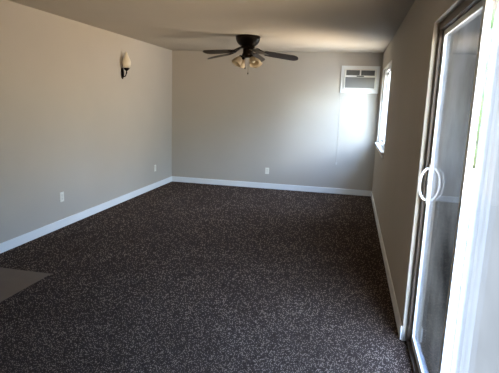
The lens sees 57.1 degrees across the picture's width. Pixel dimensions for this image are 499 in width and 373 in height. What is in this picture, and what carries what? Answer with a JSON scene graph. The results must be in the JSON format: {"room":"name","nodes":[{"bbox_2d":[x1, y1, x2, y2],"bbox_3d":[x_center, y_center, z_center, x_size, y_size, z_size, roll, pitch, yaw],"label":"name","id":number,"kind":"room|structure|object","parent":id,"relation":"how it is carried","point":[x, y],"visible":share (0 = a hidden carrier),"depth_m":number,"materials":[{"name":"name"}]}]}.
{"room":"empty living room","nodes":[
{"label":"empty living room","id":0,"kind":"room"},
{"bbox_2d":[0,267,49,301],"bbox_3d":[-2.298,0.865,3.477,0.790,0.004,1.400,4,11,12],"label":"floor","id":1,"kind":"structure","parent":0,"point":[13,282],"depth_m":3.91,"materials":[{"name":"grey"}]},
{"bbox_2d":[0,0,171,242],"bbox_3d":[-2.686,-0.403,3.558,0.160,2.440,10.941,4,11,12],"label":"wall","id":2,"kind":"structure","parent":0,"point":[84,125],"depth_m":5.56,"materials":[{"name":"beige paint"}]},
{"bbox_2d":[60,192,63,201],"bbox_3d":[-2.235,0.124,5.474,0.008,0.115,0.070,4,11,12],"label":"electrical outlet","id":3,"kind":"object","parent":2,"relation":"attached to","point":[61,196],"visible":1,"depth_m":5.47,"materials":[{"name":"beige plastic"}]},
{"bbox_2d":[0,176,171,253],"bbox_3d":[-2.643,0.753,3.753,0.013,0.100,10.621,4,11,12],"label":"baseboard","id":4,"kind":"structure","parent":2,"relation":"attached to","point":[27,237],"depth_m":5.70,"materials":[{"name":"white paint"}]},
{"bbox_2d":[121,52,130,78],"bbox_3d":[-1.784,-1.750,6.643,0.131,0.389,0.122,4,11,12],"label":"wall sconce","id":5,"kind":"object","parent":2,"relation":"attached to","point":[126,62],"visible":1,"depth_m":6.60,"materials":[{"name":"white glass"}]},
{"bbox_2d":[0,181,412,372],"bbox_3d":[-0.824,0.988,3.387,4.067,0.100,10.941,4,11,12],"label":"floor","id":6,"kind":"structure","parent":0,"point":[177,277],"depth_m":3.84,"materials":[{"name":"black carpet"}]},
{"bbox_2d":[9,0,414,52],"bbox_3d":[-0.514,-1.511,2.875,4.517,0.140,10.941,4,11,12],"label":"ceiling","id":7,"kind":"structure","parent":0,"point":[352,26],"depth_m":5.11,"materials":[{"name":"paint"}]},
{"bbox_2d":[203,34,297,73],"bbox_3d":[-0.001,-1.796,6.311,1.329,0.510,1.303,4,11,12],"label":"ceiling fan","id":8,"kind":"object","parent":7,"relation":"hanging from","point":[247,43],"visible":1,"depth_m":6.18,"materials":[{"name":"brown metal"}]},
{"bbox_2d":[172,50,383,190],"bbox_3d":[0.384,-1.176,8.339,3.747,2.440,0.160,4,11,12],"label":"wall","id":9,"kind":"structure","parent":0,"point":[277,117],"depth_m":8.25,"materials":[{"name":"beige paint"}]},
{"bbox_2d":[172,176,370,195],"bbox_3d":[0.323,-0.012,8.469,3.721,0.100,0.013,4,11,12],"label":"baseboard","id":10,"kind":"structure","parent":9,"relation":"attached to","point":[277,186],"depth_m":8.44,"materials":[{"name":"white paint"}]},
{"bbox_2d":[335,66,379,164],"bbox_3d":[1.850,-1.196,7.888,0.635,1.702,0.067,4,11,12],"label":"air conditioner","id":11,"kind":"object","parent":9,"relation":"attached to","point":[354,79],"visible":1,"depth_m":7.76,"materials":[{"name":"white paint"}]},
{"bbox_2d":[372,0,463,340],"bbox_3d":[1.136,-0.106,2.753,0.180,2.460,10.941,4,11,12],"label":"wall","id":12,"kind":"structure","parent":0,"point":[410,53],"depth_m":3.61,"materials":[{"name":"beige paint"}]},
{"bbox_2d":[375,64,391,158],"bbox_3d":[1.997,-1.121,6.712,0.150,1.258,1.806,4,11,12],"label":"window","id":13,"kind":"structure","parent":12,"relation":"in","point":[380,144],"depth_m":7.41,"materials":[{"name":"glass"}]},
{"bbox_2d":[371,191,402,339],"bbox_3d":[1.590,0.562,5.611,0.013,0.100,5.156,4,11,12],"label":"baseboard","id":14,"kind":"structure","parent":12,"relation":"attached to","point":[395,306],"depth_m":4.05,"materials":[{"name":"white paint"}]},
{"bbox_2d":[406,0,498,372],"bbox_3d":[0.948,0.196,2.047,0.162,2.066,1.836,4,11,12],"label":"sliding door","id":15,"kind":"structure","parent":12,"relation":"in","point":[463,36],"depth_m":2.11,"materials":[{"name":"white metal"}]},
{"label":"outside","id":16,"kind":"structure","parent":0,"visible":0},
{"bbox_2d":[447,168,474,372],"bbox_3d":[20.841,2.248,0.921,39.376,0.100,60.000,4,11,12],"label":"ground","id":17,"kind":"structure","parent":16,"point":[461,263],"depth_m":4.67,"materials":[{"name":"white"}]},
{"bbox_2d":[472,146,477,167],"bbox_3d":[6.929,-1.789,12.966,5.929,3.170,2.312,4,11,12],"label":"hedge","id":18,"kind":"object","parent":17,"relation":"on","point":[475,154],"visible":0.02,"depth_m":12.34,"materials":[{"name":"green plant"}]},
{"bbox_2d":[475,8,494,146],"bbox_3d":[4.120,-2.562,9.243,2.569,5.140,2.740,4,11,12],"label":"tree","id":19,"kind":"object","parent":17,"relation":"on","point":[484,79],"visible":0.02,"depth_m":8.23,"materials":[{"name":"white"}]}
]}

